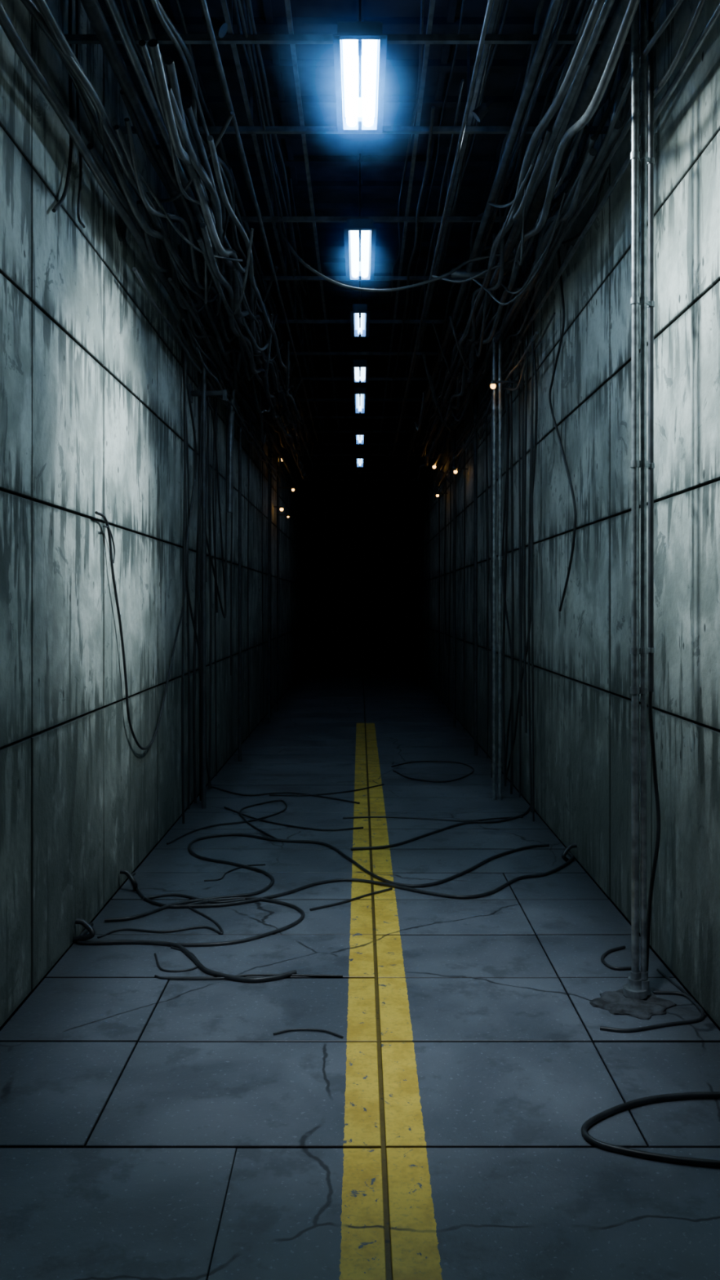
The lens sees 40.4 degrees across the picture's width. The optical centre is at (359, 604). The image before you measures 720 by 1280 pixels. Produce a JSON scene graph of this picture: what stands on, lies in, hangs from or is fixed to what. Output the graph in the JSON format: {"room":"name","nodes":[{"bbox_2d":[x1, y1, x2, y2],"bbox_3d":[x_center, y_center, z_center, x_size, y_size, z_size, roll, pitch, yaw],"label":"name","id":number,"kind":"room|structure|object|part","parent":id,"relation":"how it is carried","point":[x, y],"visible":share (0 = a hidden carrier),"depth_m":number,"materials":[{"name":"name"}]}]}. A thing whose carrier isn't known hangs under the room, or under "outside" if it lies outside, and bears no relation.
{"room":"underground service tunnel","nodes":[
{"label":"underground service tunnel","id":0,"kind":"room"},
{"bbox_2d":[0,0,329,1026],"bbox_3d":[-1.535,-0.775,21.750,0.202,4.950,48.500,0,0,0],"label":"wall","id":1,"kind":"structure","parent":0,"point":[91,388],"depth_m":5.33,"materials":[{"name":"concrete"}]},
{"bbox_2d":[52,0,72,212],"bbox_3d":[-1.406,-2.366,4.636,0.018,1.130,0.285,0,0,0],"label":"hanging cable","id":2,"kind":"object","parent":1,"relation":"hanging from","point":[61,200],"visible":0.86,"depth_m":4.75,"materials":[{"name":"rubber"}]},
{"bbox_2d":[75,0,85,228],"bbox_3d":[-1.406,-2.456,4.924,0.014,1.084,0.137,0,0,0],"label":"hanging cable","id":3,"kind":"object","parent":1,"relation":"hanging from","point":[81,223],"visible":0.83,"depth_m":4.89,"materials":[{"name":"rubber"}]},
{"bbox_2d":[72,918,95,942],"bbox_3d":[-1.395,1.640,4.908,0.158,0.126,0.047,0,0,13],"label":"stub","id":4,"kind":"object","parent":1,"relation":"attached to","point":[83,922],"visible":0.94,"depth_m":4.89,"materials":[{"name":"rubber"}]},
{"bbox_2d":[102,525,115,563],"bbox_3d":[-1.406,-0.333,5.494,0.010,0.204,0.241,0,0,0],"label":"hanging cable","id":5,"kind":"object","parent":1,"relation":"hanging from","point":[107,526],"visible":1,"depth_m":5.58,"materials":[{"name":"rubber"}]},
{"bbox_2d":[94,244,189,750],"bbox_3d":[-1.406,-0.919,6.635,0.016,3.746,2.822,0,0,0],"label":"hanging cable","id":6,"kind":"object","parent":1,"relation":"hanging from","point":[102,515],"visible":0.81,"depth_m":6.06,"materials":[{"name":"rubber"}]},
{"bbox_2d":[188,383,226,403],"bbox_3d":[-1.278,-1.773,8.245,0.315,0.140,0.120,0,0,0],"label":"bracket","id":7,"kind":"object","parent":1,"relation":"attached to","point":[223,393],"visible":0.79,"depth_m":8.22,"materials":[{"name":"metal"}]},
{"bbox_2d":[273,506,283,511],"bbox_3d":[-1.347,-1.576,16.200,0.168,0.080,0.066,0,0,0],"label":"lamp","id":8,"kind":"object","parent":1,"relation":"attached to","point":[280,507],"visible":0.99,"depth_m":16.18,"materials":[{"name":"paint"}]},
{"bbox_2d":[279,487,294,491],"bbox_3d":[-1.282,-1.993,17.000,0.298,0.072,0.057,0,0,0],"label":"lamp","id":9,"kind":"object","parent":1,"relation":"attached to","point":[292,488],"visible":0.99,"depth_m":16.99,"materials":[{"name":"paint"}]},
{"bbox_2d":[0,0,706,501],"bbox_3d":[-0.018,-2.378,10.733,2.794,1.235,16.395,0,0,0],"label":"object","id":10,"kind":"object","parent":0,"point":[162,75],"depth_m":5.98,"materials":[{"name":"black rubber"}]},
{"bbox_2d":[182,300,211,788],"bbox_3d":[-1.376,-0.404,8.346,0.020,4.204,1.368,0,0,0],"label":"hanging cable","id":11,"kind":"object","parent":10,"relation":"hanging from","point":[184,329],"visible":0.7,"depth_m":7.99,"materials":[{"name":"rubber"}]},
{"bbox_2d":[201,15,227,38],"bbox_3d":[-0.666,-2.659,4.514,0.120,0.103,0.067,0,0,18],"label":"floodlight","id":12,"kind":"object","parent":10,"relation":"attached to","point":[220,28],"visible":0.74,"depth_m":4.49,"materials":[{"name":"paint"}]},
{"bbox_2d":[45,0,631,512],"bbox_3d":[0.000,-2.054,6.654,2.653,2.309,5.958,0,0,0],"label":"conduit bend","id":13,"kind":"object","parent":10,"relation":"attached to","point":[624,55],"visible":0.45,"depth_m":7.42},
{"bbox_2d":[181,242,534,823],"bbox_3d":[0.001,-0.592,12.146,2.834,4.547,9.384,0,0,0],"label":"pipes","id":14,"kind":"object","parent":10,"relation":"hanging from","point":[197,605],"visible":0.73,"depth_m":8.50,"materials":[{"name":"metal"}]},
{"bbox_2d":[205,399,226,618],"bbox_3d":[-1.356,-0.851,9.137,0.020,1.992,1.491,0,0,0],"label":"hanging cable","id":15,"kind":"object","parent":14,"relation":"hanging from","point":[207,400],"visible":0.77,"depth_m":9.34,"materials":[{"name":"rubber"}]},
{"bbox_2d":[333,0,386,133],"bbox_3d":[0.000,-2.899,4.941,0.249,0.618,0.923,0,0,0],"label":"fluorescent ceiling light","id":16,"kind":"object","parent":10,"relation":"hanging from","point":[359,47],"visible":1,"depth_m":4.85,"materials":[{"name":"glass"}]},
{"bbox_2d":[343,153,376,280],"bbox_3d":[0.000,-2.899,7.333,0.224,0.618,1.096,0,0,0],"label":"fluorescent ceiling light","id":17,"kind":"object","parent":10,"relation":"hanging from","point":[359,233],"visible":1,"depth_m":7.19,"materials":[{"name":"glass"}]},
{"bbox_2d":[350,280,369,337],"bbox_3d":[0.000,-2.899,9.138,0.174,0.618,0.832,0,0,0],"label":"fluorescent ceiling light","id":18,"kind":"object","parent":10,"relation":"hanging from","point":[359,316],"visible":0.84,"depth_m":9.06,"materials":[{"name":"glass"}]},
{"bbox_2d":[351,337,368,382],"bbox_3d":[0.000,-2.899,11.115,0.194,0.618,0.796,0,0,0],"label":"fluorescent ceiling light","id":19,"kind":"object","parent":10,"relation":"hanging from","point":[359,371],"visible":0.94,"depth_m":10.96,"materials":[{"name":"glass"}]},
{"bbox_2d":[352,387,367,413],"bbox_3d":[0.000,-2.899,12.737,0.184,0.618,1.277,0,0,0],"label":"fluorescent ceiling light","id":20,"kind":"object","parent":10,"relation":"hanging from","point":[359,396],"visible":0.83,"depth_m":12.71,"materials":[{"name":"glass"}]},
{"bbox_2d":[354,429,365,444],"bbox_3d":[0.000,-2.899,15.495,0.184,0.618,0.930,0,0,0],"label":"fluorescent ceiling light","id":21,"kind":"object","parent":10,"relation":"hanging from","point":[359,436],"visible":0.91,"depth_m":15.48,"materials":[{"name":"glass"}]},
{"bbox_2d":[355,453,364,467],"bbox_3d":[0.000,-2.899,18.050,0.184,0.618,1.127,0,0,0],"label":"fluorescent ceiling light","id":22,"kind":"object","parent":10,"relation":"hanging from","point":[359,460],"visible":0.93,"depth_m":18.01,"materials":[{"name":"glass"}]},
{"bbox_2d":[62,0,719,505],"bbox_3d":[0.019,-2.399,13.000,2.650,0.426,24.000,0,0,0],"label":"conduit","id":23,"kind":"object","parent":10,"relation":"attached to","point":[92,8],"visible":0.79,"depth_m":5.07,"materials":[{"name":"black metal"}]},
{"bbox_2d":[267,194,568,292],"bbox_3d":[0.448,-2.575,6.947,2.185,0.691,0.550,0,0,22],"label":"cable","id":24,"kind":"object","parent":10,"relation":"hanging from","point":[442,277],"visible":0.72,"depth_m":7.00,"materials":[{"name":"grey rubber"}]},
{"bbox_2d":[471,99,493,121],"bbox_3d":[0.663,-2.666,5.299,0.116,0.109,0.067,0,0,-1],"label":"floodlight","id":25,"kind":"object","parent":10,"relation":"attached to","point":[480,112],"visible":1,"depth_m":5.27,"materials":[{"name":"paint"}]},
{"bbox_2d":[502,266,521,768],"bbox_3d":[1.386,-0.672,8.934,0.020,4.796,1.169,0,0,0],"label":"hanging cable","id":26,"kind":"object","parent":10,"relation":"hanging from","point":[520,269],"visible":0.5,"depth_m":9.20,"materials":[{"name":"rubber"}]},
{"bbox_2d":[506,293,537,779],"bbox_3d":[1.396,-0.490,8.425,0.020,4.465,2.091,0,0,0],"label":"hanging cable","id":27,"kind":"object","parent":10,"relation":"hanging from","point":[530,298],"visible":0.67,"depth_m":7.94,"materials":[{"name":"rubber"}]},
{"bbox_2d":[548,166,608,611],"bbox_3d":[1.406,-1.257,6.413,0.018,2.619,1.696,0,0,0],"label":"hanging cable","id":28,"kind":"object","parent":10,"relation":"hanging from","point":[606,170],"visible":0.88,"depth_m":6.71,"materials":[{"name":"rubber"}]},
{"bbox_2d":[97,0,619,535],"bbox_3d":[0.000,-3.330,21.750,3.272,0.240,48.500,0,0,0],"label":"ceiling","id":29,"kind":"structure","parent":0,"point":[333,158],"depth_m":7.38,"materials":[{"name":"black metal"}]},
{"bbox_2d":[63,0,659,505],"bbox_3d":[0.000,-2.955,13.500,2.868,0.520,27.000,0,0,0],"label":"grid","id":30,"kind":"object","parent":29,"relation":"attached to","point":[231,38],"depth_m":6.42,"materials":[{"name":"black metal"}]},
{"bbox_2d":[0,640,719,1279],"bbox_3d":[0.000,1.799,21.750,2.872,0.202,48.500,0,0,0],"label":"floor","id":31,"kind":"structure","parent":0,"point":[152,1127],"depth_m":3.63,"materials":[{"name":"grey concrete"}]},
{"bbox_2d":[120,868,137,889],"bbox_3d":[-1.374,1.638,5.815,0.110,0.122,0.060,0,0,0],"label":"stub","id":32,"kind":"object","parent":31,"relation":"on","point":[126,873],"visible":1,"depth_m":5.81,"materials":[{"name":"rubber"}]},
{"bbox_2d":[97,906,223,938],"bbox_3d":[-1.020,1.693,5.230,0.633,0.011,0.515,0,0,0],"label":"cable","id":33,"kind":"object","parent":31,"relation":"on","point":[188,907],"visible":1,"depth_m":5.09,"materials":[{"name":"rubber"}]},
{"bbox_2d":[154,946,198,972],"bbox_3d":[-0.878,1.694,4.678,0.191,0.009,0.334,0,0,-18],"label":"cable","id":34,"kind":"object","parent":31,"relation":"on","point":[171,947],"visible":0.91,"depth_m":4.54,"materials":[{"name":"rubber"}]},
{"bbox_2d":[76,922,297,982],"bbox_3d":[-0.915,1.688,4.729,1.324,0.020,0.244,0,0,31],"label":"cable","id":35,"kind":"object","parent":31,"relation":"on","point":[196,961],"visible":0.88,"depth_m":4.68,"materials":[{"name":"rubber"}]},
{"bbox_2d":[142,893,244,903],"bbox_3d":[-0.950,1.691,5.628,0.592,0.016,0.118,0,0,9],"label":"cable","id":36,"kind":"object","parent":31,"relation":"on","point":[167,894],"visible":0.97,"depth_m":5.64,"materials":[{"name":"rubber"}]},
{"bbox_2d":[201,234,205,808],"bbox_3d":[-1.300,-0.754,8.150,0.036,4.908,0.034,0,0,0],"label":"conduit riser","id":37,"kind":"object","parent":31,"relation":"on","point":[203,348],"visible":0.58,"depth_m":8.13,"materials":[{"name":"paint"}]},
{"bbox_2d":[115,871,304,946],"bbox_3d":[-0.866,1.690,5.497,1.132,0.017,1.297,0,0,0],"label":"cable","id":38,"kind":"object","parent":31,"relation":"on","point":[272,932],"visible":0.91,"depth_m":5.19,"materials":[{"name":"rubber"}]},
{"bbox_2d":[166,800,287,844],"bbox_3d":[-0.976,1.692,7.678,0.782,0.014,1.530,0,0,0],"label":"cable","id":39,"kind":"object","parent":31,"relation":"on","point":[272,801],"visible":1,"depth_m":7.57,"materials":[{"name":"rubber"}]},
{"bbox_2d":[204,863,265,881],"bbox_3d":[-0.798,1.694,6.196,0.095,0.009,0.508,0,0,36],"label":"cable","id":40,"kind":"object","parent":31,"relation":"on","point":[224,873],"visible":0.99,"depth_m":6.21,"materials":[{"name":"rubber"}]},
{"bbox_2d":[154,973,342,979],"bbox_3d":[-0.507,1.694,4.455,0.858,0.009,0.048,0,0,-1],"label":"cable","id":41,"kind":"object","parent":31,"relation":"on","point":[244,975],"visible":0.98,"depth_m":4.46,"materials":[{"name":"rubber"}]},
{"bbox_2d":[211,786,359,804],"bbox_3d":[-0.693,1.692,8.683,1.541,0.014,0.251,0,0,21],"label":"cable","id":42,"kind":"object","parent":31,"relation":"on","point":[222,789],"visible":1,"depth_m":8.70,"materials":[{"name":"rubber"}]},
{"bbox_2d":[223,806,363,831],"bbox_3d":[-0.620,1.692,7.681,1.379,0.012,0.266,0,0,33],"label":"cable","id":43,"kind":"object","parent":31,"relation":"on","point":[225,807],"visible":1,"depth_m":7.44,"materials":[{"name":"rubber"}]},
{"bbox_2d":[273,1028,343,1038],"bbox_3d":[-0.201,1.695,3.876,0.280,0.008,0.061,0,0,6],"label":"cable","id":44,"kind":"object","parent":31,"relation":"on","point":[291,1029],"visible":1,"depth_m":3.89,"materials":[{"name":"rubber"}]},
{"bbox_2d":[104,833,549,922],"bbox_3d":[-0.021,1.689,6.207,2.693,0.019,1.972,0,0,0],"label":"cable","id":45,"kind":"object","parent":31,"relation":"on","point":[245,895],"visible":0.99,"depth_m":6.23,"materials":[{"name":"rubber"}]},
{"bbox_2d":[269,783,384,795],"bbox_3d":[-0.252,1.692,8.856,1.150,0.012,0.188,0,0,-26],"label":"cable","id":46,"kind":"object","parent":31,"relation":"on","point":[382,784],"visible":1,"depth_m":8.73,"materials":[{"name":"rubber"}]},
{"bbox_2d":[309,887,392,911],"bbox_3d":[-0.038,1.692,5.621,0.616,0.012,0.029,0,0,-41],"label":"cable","id":47,"kind":"object","parent":31,"relation":"on","point":[390,888],"visible":1,"depth_m":5.59,"materials":[{"name":"rubber"}]},
{"bbox_2d":[173,851,573,908],"bbox_3d":[0.288,1.689,5.839,2.744,0.019,0.640,0,0,-23],"label":"cable","id":48,"kind":"object","parent":31,"relation":"on","point":[442,895],"visible":0.98,"depth_m":5.77,"materials":[{"name":"rubber"}]},
{"bbox_2d":[342,816,522,822],"bbox_3d":[0.578,1.692,7.714,1.429,0.012,0.160,0,0,0],"label":"cable","id":49,"kind":"object","parent":31,"relation":"on","point":[353,817],"visible":0.98,"depth_m":7.74,"materials":[{"name":"rubber"}]},
{"bbox_2d":[391,760,474,782],"bbox_3d":[0.747,1.692,9.937,0.842,0.014,1.225,0,0,0],"label":"cable","id":50,"kind":"object","parent":31,"relation":"on","point":[400,774],"visible":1,"depth_m":9.89,"materials":[{"name":"rubber"}]},
{"bbox_2d":[351,805,530,850],"bbox_3d":[0.737,1.689,7.394,2.049,0.019,0.191,0,0,-44],"label":"cable","id":51,"kind":"object","parent":31,"relation":"on","point":[529,806],"visible":1,"depth_m":7.27,"materials":[{"name":"rubber"}]},
{"bbox_2d":[490,299,492,777],"bbox_3d":[1.300,-0.754,9.600,0.036,4.908,0.034,0,0,0],"label":"conduit riser","id":52,"kind":"object","parent":31,"relation":"on","point":[491,300],"visible":0.21,"depth_m":9.60,"materials":[{"name":"paint"}]},
{"bbox_2d":[492,233,502,799],"bbox_3d":[1.190,-0.754,8.500,0.092,4.908,0.042,0,0,0],"label":"conduit","id":53,"kind":"object","parent":31,"relation":"on","point":[494,235],"visible":0.96,"depth_m":8.49,"materials":[{"name":"metal"}]},
{"bbox_2d":[561,843,577,862],"bbox_3d":[1.374,1.639,6.448,0.114,0.124,0.045,0,0,-19],"label":"stub","id":54,"kind":"object","parent":31,"relation":"on","point":[570,846],"visible":0.99,"depth_m":6.43,"materials":[{"name":"rubber"}]},
{"bbox_2d":[600,945,631,970],"bbox_3d":[1.220,1.692,4.694,0.138,0.014,0.313,0,0,8],"label":"cable","id":55,"kind":"object","parent":31,"relation":"on","point":[618,968],"visible":0.94,"depth_m":4.62,"materials":[{"name":"rubber"}]},
{"bbox_2d":[589,0,676,1019],"bbox_3d":[1.175,-0.754,4.163,0.378,4.907,0.298,0,0,-25],"label":"pipe","id":56,"kind":"object","parent":31,"relation":"on","point":[635,999],"visible":1,"depth_m":4.19,"materials":[{"name":"metal"}]},
{"bbox_2d":[581,1091,719,1167],"bbox_3d":[0.963,1.689,3.212,0.456,0.019,0.471,0,0,15],"label":"cable","id":57,"kind":"object","parent":31,"relation":"on","point":[644,1154],"visible":1,"depth_m":3.10,"materials":[{"name":"rubber"}]},
{"bbox_2d":[600,990,705,1032],"bbox_3d":[1.240,1.692,4.023,0.277,0.014,0.560,0,0,41],"label":"cable","id":58,"kind":"object","parent":31,"relation":"on","point":[672,993],"visible":1,"depth_m":3.95,"materials":[{"name":"rubber"}]},
{"bbox_2d":[656,968,706,1017],"bbox_3d":[1.407,1.692,4.279,0.030,0.012,0.512,0,0,-5],"label":"cable","id":59,"kind":"object","parent":31,"relation":"on","point":[658,970],"visible":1,"depth_m":4.35,"materials":[{"name":"rubber"}]},
{"bbox_2d":[327,534,392,642],"bbox_3d":[0.000,-0.775,46.100,3.272,5.350,0.200,0,0,0],"label":"wall","id":60,"kind":"structure","parent":0,"point":[359,575],"depth_m":46.00,"materials":[{"name":"black"}]},
{"bbox_2d":[390,0,719,1026],"bbox_3d":[1.535,-0.775,21.750,0.202,4.950,48.500,0,0,0],"label":"wall","id":61,"kind":"structure","parent":0,"point":[582,655],"depth_m":5.57,"materials":[{"name":"concrete"}]},
{"bbox_2d":[432,463,443,468],"bbox_3d":[1.325,-2.320,16.500,0.213,0.080,0.066,0,0,0],"label":"lamp","id":62,"kind":"object","parent":61,"relation":"attached to","point":[433,466],"visible":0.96,"depth_m":16.49,"materials":[{"name":"glass"}]},
{"bbox_2d":[453,468,467,473],"bbox_3d":[1.335,-1.765,13.000,0.191,0.070,0.055,0,0,0],"label":"lamp","id":63,"kind":"object","parent":61,"relation":"attached to","point":[454,470],"visible":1,"depth_m":12.99,"materials":[{"name":"paint"}]},
{"bbox_2d":[489,380,528,389],"bbox_3d":[1.266,-1.857,8.300,0.330,0.068,0.053,0,0,0],"label":"lamp","id":64,"kind":"object","parent":61,"relation":"attached to","point":[492,384],"visible":1,"depth_m":8.29,"materials":[{"name":"glass"}]},
{"bbox_3d":[1.127,-1.847,8.300,0.048,0.048,0.048,0,0,0],"label":"bulb","id":65,"kind":"part","parent":64,"relation":"part of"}
]}

